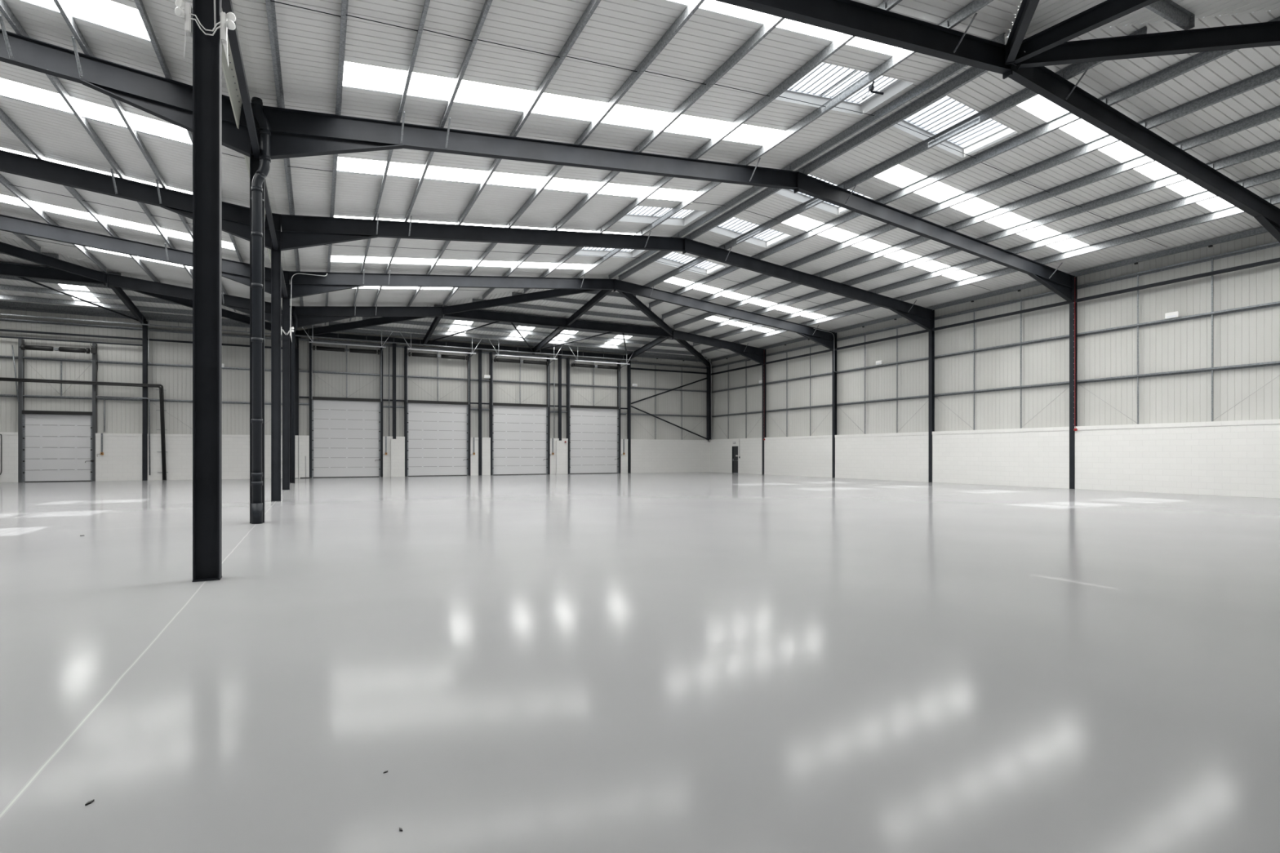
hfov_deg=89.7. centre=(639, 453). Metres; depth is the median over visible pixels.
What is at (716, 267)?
ceiling vent
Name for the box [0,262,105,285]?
beam
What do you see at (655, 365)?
bar
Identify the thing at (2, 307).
beam
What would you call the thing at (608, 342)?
rooflight
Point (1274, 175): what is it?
purlin
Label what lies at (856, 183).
brace
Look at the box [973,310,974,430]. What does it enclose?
bar
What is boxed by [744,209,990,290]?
rod
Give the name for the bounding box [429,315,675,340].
purlin
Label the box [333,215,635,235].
rooflight
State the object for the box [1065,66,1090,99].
brace
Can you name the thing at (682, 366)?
bar
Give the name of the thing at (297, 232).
rafter
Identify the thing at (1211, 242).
beam
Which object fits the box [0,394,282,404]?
rail
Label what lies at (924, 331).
tie
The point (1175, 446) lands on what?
wall
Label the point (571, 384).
rail
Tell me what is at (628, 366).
steel column
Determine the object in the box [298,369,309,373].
rail
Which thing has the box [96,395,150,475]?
conduit
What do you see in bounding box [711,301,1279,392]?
rail
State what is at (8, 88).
rooflight
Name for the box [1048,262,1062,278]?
brace
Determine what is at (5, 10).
purlin
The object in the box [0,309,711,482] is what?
wall
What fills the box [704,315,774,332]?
rooflight
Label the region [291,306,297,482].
downpipe
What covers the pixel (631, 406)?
diagonal brace
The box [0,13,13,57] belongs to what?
brace
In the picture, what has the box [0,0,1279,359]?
ceiling
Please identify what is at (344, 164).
rooflight
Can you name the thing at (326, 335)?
beam
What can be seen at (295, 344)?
tie
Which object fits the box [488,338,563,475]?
door
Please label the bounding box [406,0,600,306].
purlin
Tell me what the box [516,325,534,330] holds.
rooflight
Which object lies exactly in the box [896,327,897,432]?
bar
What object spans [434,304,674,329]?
purlin
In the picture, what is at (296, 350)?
steel column
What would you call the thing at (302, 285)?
rafter
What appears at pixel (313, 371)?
rail
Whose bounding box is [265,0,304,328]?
purlin
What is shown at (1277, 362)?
rail
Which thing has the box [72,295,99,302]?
rooflight
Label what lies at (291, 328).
spotlight
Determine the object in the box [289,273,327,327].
conduit
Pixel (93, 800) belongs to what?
chip
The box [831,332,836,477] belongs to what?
steel column
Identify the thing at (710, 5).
rooflight
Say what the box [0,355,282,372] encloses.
rail
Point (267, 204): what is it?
tie
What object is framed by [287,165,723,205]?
rod
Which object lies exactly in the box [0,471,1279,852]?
floor
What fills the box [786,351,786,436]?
bar
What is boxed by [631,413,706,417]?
rail
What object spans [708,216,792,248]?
ceiling vent
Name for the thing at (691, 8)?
purlin
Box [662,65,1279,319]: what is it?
purlin
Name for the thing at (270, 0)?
rod
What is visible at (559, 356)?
steel column
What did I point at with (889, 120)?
rod
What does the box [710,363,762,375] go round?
tie
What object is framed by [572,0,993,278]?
purlin
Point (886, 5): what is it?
purlin
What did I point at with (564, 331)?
rooflight
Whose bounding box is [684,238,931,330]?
rafter
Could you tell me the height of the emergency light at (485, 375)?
0.220 m
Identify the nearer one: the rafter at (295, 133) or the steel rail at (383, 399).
the rafter at (295, 133)
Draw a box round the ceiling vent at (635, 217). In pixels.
[617,196,708,226]
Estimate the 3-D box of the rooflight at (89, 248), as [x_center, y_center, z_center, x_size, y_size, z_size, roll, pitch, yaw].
[-20.282,-8.281,27.767,5.780,0.588,1.020,0,0,-27]
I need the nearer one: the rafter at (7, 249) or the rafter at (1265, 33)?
the rafter at (1265, 33)
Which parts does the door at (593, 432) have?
jamb post, guide rail, panel, guide rail, jamb post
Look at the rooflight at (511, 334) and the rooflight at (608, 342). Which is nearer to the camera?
the rooflight at (511, 334)
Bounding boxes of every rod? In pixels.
[0,95,244,159]
[9,184,192,224]
[24,237,190,269]
[270,0,874,115]
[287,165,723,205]
[326,244,635,257]
[351,288,475,290]
[657,261,873,318]
[680,312,792,338]
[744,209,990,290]
[888,120,1167,247]
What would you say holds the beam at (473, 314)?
attached to the rafter at (553, 293)
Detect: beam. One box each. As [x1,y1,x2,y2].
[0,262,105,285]
[0,305,249,328]
[298,330,628,359]
[444,310,671,337]
[635,355,709,361]
[710,226,1268,362]
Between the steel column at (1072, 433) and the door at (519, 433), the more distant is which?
the door at (519, 433)
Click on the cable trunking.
(25, 315)
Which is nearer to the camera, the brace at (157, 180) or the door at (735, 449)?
the brace at (157, 180)
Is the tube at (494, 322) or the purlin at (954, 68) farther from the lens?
the tube at (494, 322)
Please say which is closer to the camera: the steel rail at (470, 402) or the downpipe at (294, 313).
the downpipe at (294, 313)
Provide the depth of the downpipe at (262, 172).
13.73 m
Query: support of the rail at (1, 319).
attached to the wall at (121, 460)
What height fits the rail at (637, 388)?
0.123 m
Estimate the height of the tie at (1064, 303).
0.120 m
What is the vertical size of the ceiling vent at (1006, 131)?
0.660 m
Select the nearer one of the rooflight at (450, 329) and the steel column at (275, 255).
the steel column at (275, 255)
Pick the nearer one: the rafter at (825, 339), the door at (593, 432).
the rafter at (825, 339)
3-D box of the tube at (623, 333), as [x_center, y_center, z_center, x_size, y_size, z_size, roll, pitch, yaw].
[-1.045,-7.635,45.334,0.090,0.660,7.591,0,0,1]
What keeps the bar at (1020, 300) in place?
attached to the wall at (1175, 446)
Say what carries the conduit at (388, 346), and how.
on the wall at (121, 460)
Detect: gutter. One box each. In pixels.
[222,10,242,128]
[244,155,266,221]
[266,248,271,263]
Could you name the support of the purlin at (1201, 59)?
on the rafter at (1060, 282)
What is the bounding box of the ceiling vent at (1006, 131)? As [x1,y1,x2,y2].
[892,94,1019,158]
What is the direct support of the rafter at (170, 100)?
attached to the steel column at (254, 162)
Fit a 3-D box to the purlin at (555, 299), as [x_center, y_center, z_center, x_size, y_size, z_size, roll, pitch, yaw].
[-3.186,-8.728,37.109,8.538,0.245,0.163,0,0,-27]
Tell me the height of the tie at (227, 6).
0.120 m
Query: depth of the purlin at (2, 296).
33.63 m
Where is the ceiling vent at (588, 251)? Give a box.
[573,247,645,257]
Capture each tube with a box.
[17,276,138,321]
[426,321,498,342]
[511,322,533,351]
[539,332,612,350]
[622,333,627,358]
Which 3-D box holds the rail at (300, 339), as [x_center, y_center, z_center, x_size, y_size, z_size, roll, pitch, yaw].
[-11.044,-7.061,44.671,22.350,0.123,0.170,0,0,-27]
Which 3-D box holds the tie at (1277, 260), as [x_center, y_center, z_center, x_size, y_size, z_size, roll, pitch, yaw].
[20.073,-6.500,24.279,0.120,0.120,6.888,0,0,-27]
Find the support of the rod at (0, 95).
attached to the purlin
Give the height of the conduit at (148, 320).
2.426 m
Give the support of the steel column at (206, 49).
on the floor
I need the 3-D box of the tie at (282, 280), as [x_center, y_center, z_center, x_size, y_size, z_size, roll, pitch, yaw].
[-13.099,-6.490,23.504,0.120,0.120,7.068,0,0,-27]
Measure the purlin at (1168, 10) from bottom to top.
0.245 m
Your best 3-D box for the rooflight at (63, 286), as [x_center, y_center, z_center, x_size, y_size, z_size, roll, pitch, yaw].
[-27.786,-8.257,31.432,1.050,0.164,1.460,0,0,-27]
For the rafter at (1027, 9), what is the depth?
13.16 m
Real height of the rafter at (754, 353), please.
1.838 m
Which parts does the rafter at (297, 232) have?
plate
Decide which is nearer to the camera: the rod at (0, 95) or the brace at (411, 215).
the rod at (0, 95)
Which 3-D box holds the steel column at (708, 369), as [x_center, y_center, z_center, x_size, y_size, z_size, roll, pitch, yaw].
[5.673,-4.293,52.773,0.308,6.545,0.268,0,0,-27]
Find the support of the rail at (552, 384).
attached to the wall at (121, 460)
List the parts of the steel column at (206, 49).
plate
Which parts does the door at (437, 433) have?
jamb post, guide rail, panel, guide rail, jamb post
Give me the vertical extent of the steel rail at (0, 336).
0.070 m
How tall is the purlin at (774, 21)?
0.258 m
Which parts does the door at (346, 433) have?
jamb post, guide rail, panel, guide rail, jamb post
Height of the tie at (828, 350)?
0.120 m
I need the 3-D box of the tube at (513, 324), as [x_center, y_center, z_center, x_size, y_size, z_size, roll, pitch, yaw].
[-7.696,-7.635,41.999,0.090,0.660,7.554,0,0,0]
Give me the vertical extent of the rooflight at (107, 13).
1.143 m
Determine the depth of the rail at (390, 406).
42.13 m
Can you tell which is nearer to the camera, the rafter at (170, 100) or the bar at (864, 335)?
the rafter at (170, 100)
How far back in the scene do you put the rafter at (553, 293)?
36.00 m
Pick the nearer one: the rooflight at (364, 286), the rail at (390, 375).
the rooflight at (364, 286)
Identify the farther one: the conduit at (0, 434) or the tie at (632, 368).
the tie at (632, 368)
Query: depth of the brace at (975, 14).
13.16 m
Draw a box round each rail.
[0,317,282,340]
[0,336,142,346]
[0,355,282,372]
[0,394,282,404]
[298,337,626,363]
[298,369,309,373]
[312,370,379,376]
[382,373,404,377]
[382,399,404,401]
[382,405,404,408]
[407,375,467,380]
[470,378,489,382]
[470,402,489,404]
[470,408,489,410]
[493,379,546,384]
[550,382,567,385]
[550,410,567,413]
[569,383,617,388]
[631,361,706,368]
[631,386,706,392]
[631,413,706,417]
[711,241,1279,368]
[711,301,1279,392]
[711,360,1279,417]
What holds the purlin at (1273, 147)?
on the rafter at (1060, 282)
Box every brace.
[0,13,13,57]
[71,35,83,78]
[110,168,117,193]
[155,179,161,203]
[164,243,168,260]
[376,213,378,234]
[400,111,404,142]
[408,215,412,235]
[444,116,451,147]
[631,377,708,404]
[631,405,708,439]
[749,157,760,182]
[844,182,857,204]
[937,388,1066,426]
[953,12,977,53]
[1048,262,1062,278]
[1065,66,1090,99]
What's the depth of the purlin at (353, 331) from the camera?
44.56 m
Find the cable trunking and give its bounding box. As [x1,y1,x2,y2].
[0,303,637,360]
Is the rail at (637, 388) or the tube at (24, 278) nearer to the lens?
the tube at (24, 278)
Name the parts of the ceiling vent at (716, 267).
vent frame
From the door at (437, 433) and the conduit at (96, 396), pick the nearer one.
the conduit at (96, 396)
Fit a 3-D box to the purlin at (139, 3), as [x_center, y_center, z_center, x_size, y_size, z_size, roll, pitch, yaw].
[-11.349,-7.832,16.452,0.127,0.258,46.284,0,0,-27]
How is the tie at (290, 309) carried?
attached to the steel column at (286, 302)
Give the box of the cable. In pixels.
[1074,277,1076,428]
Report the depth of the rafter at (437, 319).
39.74 m
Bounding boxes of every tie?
[0,328,282,349]
[222,0,259,158]
[264,179,278,250]
[280,262,287,298]
[289,309,293,327]
[294,335,297,348]
[631,367,707,374]
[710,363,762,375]
[764,349,831,364]
[835,329,928,350]
[932,301,1069,330]
[1075,257,1279,302]
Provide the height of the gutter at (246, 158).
0.850 m
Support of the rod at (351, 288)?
attached to the purlin at (774, 21)
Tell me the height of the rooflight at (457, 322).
0.164 m
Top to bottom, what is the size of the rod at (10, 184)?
1.437 m
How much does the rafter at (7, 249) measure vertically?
1.926 m
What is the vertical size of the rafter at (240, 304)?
1.838 m
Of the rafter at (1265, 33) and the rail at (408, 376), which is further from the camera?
the rail at (408, 376)
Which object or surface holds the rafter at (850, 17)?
attached to the steel column at (206, 49)
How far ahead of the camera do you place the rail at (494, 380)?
45.94 m
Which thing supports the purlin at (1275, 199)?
on the rafter at (1060, 282)
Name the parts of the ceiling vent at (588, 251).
vent frame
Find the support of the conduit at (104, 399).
attached to the wall at (121, 460)
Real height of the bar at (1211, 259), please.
5.910 m
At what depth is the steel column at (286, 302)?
26.65 m
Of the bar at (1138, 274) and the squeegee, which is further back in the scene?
the squeegee
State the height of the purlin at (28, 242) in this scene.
0.258 m
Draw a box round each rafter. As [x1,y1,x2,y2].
[0,29,249,156]
[0,150,272,249]
[0,213,282,297]
[0,241,282,333]
[106,273,282,325]
[109,285,146,325]
[263,106,798,193]
[280,214,685,253]
[289,271,615,298]
[294,306,442,328]
[297,288,600,337]
[422,315,443,346]
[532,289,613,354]
[613,279,834,350]
[617,290,709,367]
[626,336,670,360]
[671,329,764,364]
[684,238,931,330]
[714,0,1012,79]
[795,171,1074,302]
[1004,0,1039,64]
[1004,63,1279,242]
[1011,0,1159,66]
[1016,21,1279,70]
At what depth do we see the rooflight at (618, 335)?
45.21 m
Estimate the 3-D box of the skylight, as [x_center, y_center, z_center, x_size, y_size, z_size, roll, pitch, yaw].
[5.048,-9.255,16.092,3.200,0.660,1.820,0,0,-27]
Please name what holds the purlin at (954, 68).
on the rafter at (295, 133)
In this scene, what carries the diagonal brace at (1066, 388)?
attached to the wall at (1175, 446)
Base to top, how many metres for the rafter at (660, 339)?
1.138 m
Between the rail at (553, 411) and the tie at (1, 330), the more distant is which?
the rail at (553, 411)
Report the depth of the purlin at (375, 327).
43.71 m
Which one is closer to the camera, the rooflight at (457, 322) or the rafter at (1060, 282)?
the rafter at (1060, 282)
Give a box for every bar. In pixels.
[654,364,655,439]
[681,366,682,439]
[728,364,728,439]
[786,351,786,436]
[809,346,810,435]
[864,334,865,434]
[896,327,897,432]
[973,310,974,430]
[1020,300,1022,428]
[1137,274,1138,424]
[1211,258,1213,421]
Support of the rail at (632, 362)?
attached to the wall at (121, 460)
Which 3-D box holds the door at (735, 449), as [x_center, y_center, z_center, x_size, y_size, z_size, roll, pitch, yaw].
[7.377,0.460,49.623,0.136,2.080,0.840,0,0,-27]
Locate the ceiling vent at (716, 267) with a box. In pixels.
[654,251,726,275]
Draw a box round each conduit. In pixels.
[0,434,1,475]
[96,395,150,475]
[103,399,105,431]
[147,320,151,363]
[213,0,216,26]
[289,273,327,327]
[388,346,389,435]
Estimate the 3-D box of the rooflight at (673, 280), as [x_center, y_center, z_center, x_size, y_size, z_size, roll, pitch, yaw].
[6.028,-8.568,35.645,10.440,1.054,1.020,0,0,-27]
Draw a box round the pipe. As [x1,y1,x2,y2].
[0,377,168,479]
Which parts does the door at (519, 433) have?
jamb post, guide rail, panel, guide rail, jamb post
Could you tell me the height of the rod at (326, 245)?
1.437 m
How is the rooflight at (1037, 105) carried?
attached to the ceiling
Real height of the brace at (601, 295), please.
1.886 m
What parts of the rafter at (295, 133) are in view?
plate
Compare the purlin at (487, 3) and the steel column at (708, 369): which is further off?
the steel column at (708, 369)
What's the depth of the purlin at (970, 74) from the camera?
18.93 m
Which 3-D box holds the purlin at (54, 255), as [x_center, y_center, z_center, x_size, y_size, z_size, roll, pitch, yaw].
[-30.694,-8.548,25.218,12.126,0.245,0.163,0,0,-27]
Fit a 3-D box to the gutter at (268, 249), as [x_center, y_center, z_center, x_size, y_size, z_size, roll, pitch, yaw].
[-13.340,-7.345,23.360,0.160,0.850,6.808,0,0,-27]
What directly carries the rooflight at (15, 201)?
attached to the ceiling
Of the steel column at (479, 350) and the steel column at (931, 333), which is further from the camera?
the steel column at (479, 350)
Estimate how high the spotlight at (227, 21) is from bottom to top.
0.640 m
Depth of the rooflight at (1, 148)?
18.78 m
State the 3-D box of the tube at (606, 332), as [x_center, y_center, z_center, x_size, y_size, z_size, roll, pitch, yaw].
[-4.460,-7.635,43.621,7.500,0.660,0.090,0,0,37]
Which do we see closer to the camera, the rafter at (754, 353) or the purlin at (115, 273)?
the purlin at (115, 273)
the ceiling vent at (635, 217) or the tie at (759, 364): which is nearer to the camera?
the ceiling vent at (635, 217)
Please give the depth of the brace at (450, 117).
15.46 m
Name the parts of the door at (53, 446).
jamb post, guide rail, panel, guide rail, jamb post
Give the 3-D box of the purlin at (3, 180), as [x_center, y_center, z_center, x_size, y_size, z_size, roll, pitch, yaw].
[-16.623,-8.422,13.807,0.127,0.258,35.102,0,0,-27]
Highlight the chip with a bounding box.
[84,799,94,805]
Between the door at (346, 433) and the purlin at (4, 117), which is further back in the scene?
the door at (346, 433)
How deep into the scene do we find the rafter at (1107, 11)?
13.03 m
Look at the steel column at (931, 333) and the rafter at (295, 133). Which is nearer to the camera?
the rafter at (295, 133)
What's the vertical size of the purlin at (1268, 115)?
0.258 m
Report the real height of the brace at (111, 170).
0.541 m
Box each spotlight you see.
[174,0,235,66]
[280,326,293,342]
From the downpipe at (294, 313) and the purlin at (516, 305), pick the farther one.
the purlin at (516, 305)
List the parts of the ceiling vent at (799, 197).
vent frame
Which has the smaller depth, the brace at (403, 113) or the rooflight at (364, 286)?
the brace at (403, 113)
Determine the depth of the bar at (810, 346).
42.28 m
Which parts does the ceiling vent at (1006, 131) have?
vent frame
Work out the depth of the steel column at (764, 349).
46.44 m
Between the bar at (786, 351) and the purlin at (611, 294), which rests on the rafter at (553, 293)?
the purlin at (611, 294)
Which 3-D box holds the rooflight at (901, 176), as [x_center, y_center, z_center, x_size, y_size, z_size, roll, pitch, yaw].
[12.438,-8.568,22.863,10.440,1.054,1.020,0,0,-27]
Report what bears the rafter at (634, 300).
on the steel column at (708, 369)
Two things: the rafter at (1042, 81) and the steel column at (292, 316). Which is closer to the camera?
the rafter at (1042, 81)
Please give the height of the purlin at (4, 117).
0.258 m
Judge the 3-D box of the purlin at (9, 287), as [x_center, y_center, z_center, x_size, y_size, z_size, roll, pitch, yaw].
[-32.971,-8.012,29.759,22.848,0.245,0.163,0,0,-27]
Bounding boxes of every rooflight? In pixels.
[0,78,192,144]
[0,146,192,194]
[0,194,235,249]
[22,0,150,40]
[58,284,89,291]
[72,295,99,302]
[85,246,192,268]
[330,255,590,269]
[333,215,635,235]
[337,156,695,201]
[342,61,783,145]
[355,285,452,289]
[362,316,693,347]
[448,328,466,332]
[453,320,473,324]
[508,333,526,337]
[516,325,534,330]
[552,337,568,340]
[560,329,577,333]
[605,341,621,345]
[613,334,631,338]
[663,276,826,319]
[669,0,902,55]
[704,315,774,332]
[782,214,977,280]
[874,164,1088,252]
[1017,94,1233,211]
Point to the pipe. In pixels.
(161, 389)
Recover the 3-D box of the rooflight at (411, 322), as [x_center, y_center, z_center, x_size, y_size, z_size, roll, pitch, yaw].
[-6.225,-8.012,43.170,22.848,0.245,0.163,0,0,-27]
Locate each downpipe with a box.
[250,97,271,524]
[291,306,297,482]
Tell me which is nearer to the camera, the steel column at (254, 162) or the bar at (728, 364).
the steel column at (254, 162)
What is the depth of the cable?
27.32 m
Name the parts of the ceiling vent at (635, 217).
vent frame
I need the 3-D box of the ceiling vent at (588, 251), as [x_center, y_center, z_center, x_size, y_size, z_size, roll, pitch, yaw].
[-1.361,-9.255,28.875,3.200,0.660,1.820,0,0,-27]
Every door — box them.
[11,338,97,482]
[302,327,393,478]
[399,331,482,476]
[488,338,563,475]
[566,345,634,474]
[732,446,737,473]
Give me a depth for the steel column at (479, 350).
44.35 m
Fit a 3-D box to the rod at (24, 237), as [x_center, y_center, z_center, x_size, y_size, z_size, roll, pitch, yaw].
[-20.634,-8.193,27.655,8.852,0.899,0.096,0,0,-27]
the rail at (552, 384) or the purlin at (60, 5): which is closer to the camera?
the purlin at (60, 5)
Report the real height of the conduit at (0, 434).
2.216 m
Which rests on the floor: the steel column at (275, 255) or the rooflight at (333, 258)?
the steel column at (275, 255)
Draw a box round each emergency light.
[484,374,490,378]
[875,360,882,364]
[1164,311,1178,319]
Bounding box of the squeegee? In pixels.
[300,459,311,478]
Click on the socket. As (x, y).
(256, 508)
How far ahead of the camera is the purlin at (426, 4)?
14.08 m
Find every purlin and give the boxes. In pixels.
[0,0,192,279]
[0,107,159,282]
[0,173,107,273]
[0,251,58,259]
[0,261,120,275]
[0,275,129,290]
[0,284,181,305]
[0,294,249,317]
[0,300,282,326]
[12,232,41,253]
[53,0,235,311]
[133,0,265,320]
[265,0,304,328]
[306,325,706,359]
[324,0,348,324]
[328,321,702,355]
[349,0,430,321]
[368,0,493,318]
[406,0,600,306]
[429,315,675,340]
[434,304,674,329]
[442,0,705,306]
[471,298,663,321]
[480,15,784,300]
[511,292,650,311]
[523,0,902,293]
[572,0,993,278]
[585,290,635,297]
[608,32,1005,279]
[617,66,987,279]
[634,26,1146,295]
[648,16,1279,307]
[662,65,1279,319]
[672,105,1279,328]
[688,139,1279,334]
[693,168,1279,346]
[701,194,1279,353]
[1144,0,1195,30]
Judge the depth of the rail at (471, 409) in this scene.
44.54 m
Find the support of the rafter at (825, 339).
attached to the steel column at (833, 352)
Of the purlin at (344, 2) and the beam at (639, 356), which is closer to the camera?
the purlin at (344, 2)
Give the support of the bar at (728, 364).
attached to the wall at (1175, 446)
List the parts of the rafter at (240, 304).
plate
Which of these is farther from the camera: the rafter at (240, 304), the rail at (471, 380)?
the rail at (471, 380)
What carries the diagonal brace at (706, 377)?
attached to the steel column at (708, 369)
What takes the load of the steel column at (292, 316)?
on the floor
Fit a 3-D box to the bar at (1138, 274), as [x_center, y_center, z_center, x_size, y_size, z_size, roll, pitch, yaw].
[19.677,-4.115,25.402,0.040,5.910,0.044,0,0,-27]
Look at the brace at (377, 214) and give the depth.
21.34 m
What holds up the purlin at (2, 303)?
on the rafter at (7, 249)
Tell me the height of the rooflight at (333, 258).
1.143 m
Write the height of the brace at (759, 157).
0.541 m
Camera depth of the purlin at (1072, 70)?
19.15 m
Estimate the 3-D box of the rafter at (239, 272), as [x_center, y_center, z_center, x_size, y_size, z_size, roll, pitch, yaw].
[-21.432,-7.753,23.290,14.882,2.586,0.200,0,0,-27]
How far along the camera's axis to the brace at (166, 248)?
24.55 m
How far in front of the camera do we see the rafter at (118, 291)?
33.00 m
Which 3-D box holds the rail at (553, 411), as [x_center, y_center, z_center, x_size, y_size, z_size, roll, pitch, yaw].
[-6.029,-3.071,47.185,1.350,0.123,0.170,0,0,-27]
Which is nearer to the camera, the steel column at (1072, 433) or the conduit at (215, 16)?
the conduit at (215, 16)
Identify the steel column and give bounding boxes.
[142,320,147,480]
[191,0,222,582]
[249,102,265,523]
[271,213,280,501]
[282,270,289,489]
[289,306,295,483]
[294,329,298,478]
[392,343,395,439]
[478,349,481,475]
[558,355,561,440]
[626,360,631,473]
[706,361,711,441]
[762,348,765,474]
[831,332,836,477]
[928,309,934,482]
[1069,276,1076,488]
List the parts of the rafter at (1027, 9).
plate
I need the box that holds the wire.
[1079,375,1279,422]
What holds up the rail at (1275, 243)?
attached to the steel column at (1072, 433)
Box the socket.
[251,502,262,524]
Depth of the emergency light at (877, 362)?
36.95 m
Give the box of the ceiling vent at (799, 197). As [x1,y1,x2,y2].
[774,173,874,215]
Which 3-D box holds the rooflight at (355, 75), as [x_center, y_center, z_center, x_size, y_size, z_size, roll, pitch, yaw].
[-1.199,-8.559,16.024,11.330,1.143,1.020,0,0,-27]
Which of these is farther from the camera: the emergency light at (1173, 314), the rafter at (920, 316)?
the rafter at (920, 316)
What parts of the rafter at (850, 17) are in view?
plate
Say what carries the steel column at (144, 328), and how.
on the floor
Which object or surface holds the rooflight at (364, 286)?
attached to the ceiling
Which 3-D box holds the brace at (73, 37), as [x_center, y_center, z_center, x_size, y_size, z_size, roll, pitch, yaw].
[-10.804,-7.607,12.344,0.045,0.541,0.550,0,0,-27]
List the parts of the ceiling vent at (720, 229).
vent frame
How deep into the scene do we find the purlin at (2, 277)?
30.54 m
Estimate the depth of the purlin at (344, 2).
13.62 m
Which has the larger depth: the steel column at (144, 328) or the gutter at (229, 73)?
the steel column at (144, 328)
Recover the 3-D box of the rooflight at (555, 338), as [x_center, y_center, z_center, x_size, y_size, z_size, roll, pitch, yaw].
[-5.400,-8.080,44.536,1.120,0.168,1.500,0,0,-27]
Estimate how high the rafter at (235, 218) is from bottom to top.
2.586 m
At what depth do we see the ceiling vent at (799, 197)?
23.28 m
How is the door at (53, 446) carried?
in the wall at (121, 460)
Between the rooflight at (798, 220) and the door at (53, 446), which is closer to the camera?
the rooflight at (798, 220)
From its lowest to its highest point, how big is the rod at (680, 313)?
0.920 m
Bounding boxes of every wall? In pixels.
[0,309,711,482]
[709,231,1279,498]
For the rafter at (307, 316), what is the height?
1.838 m

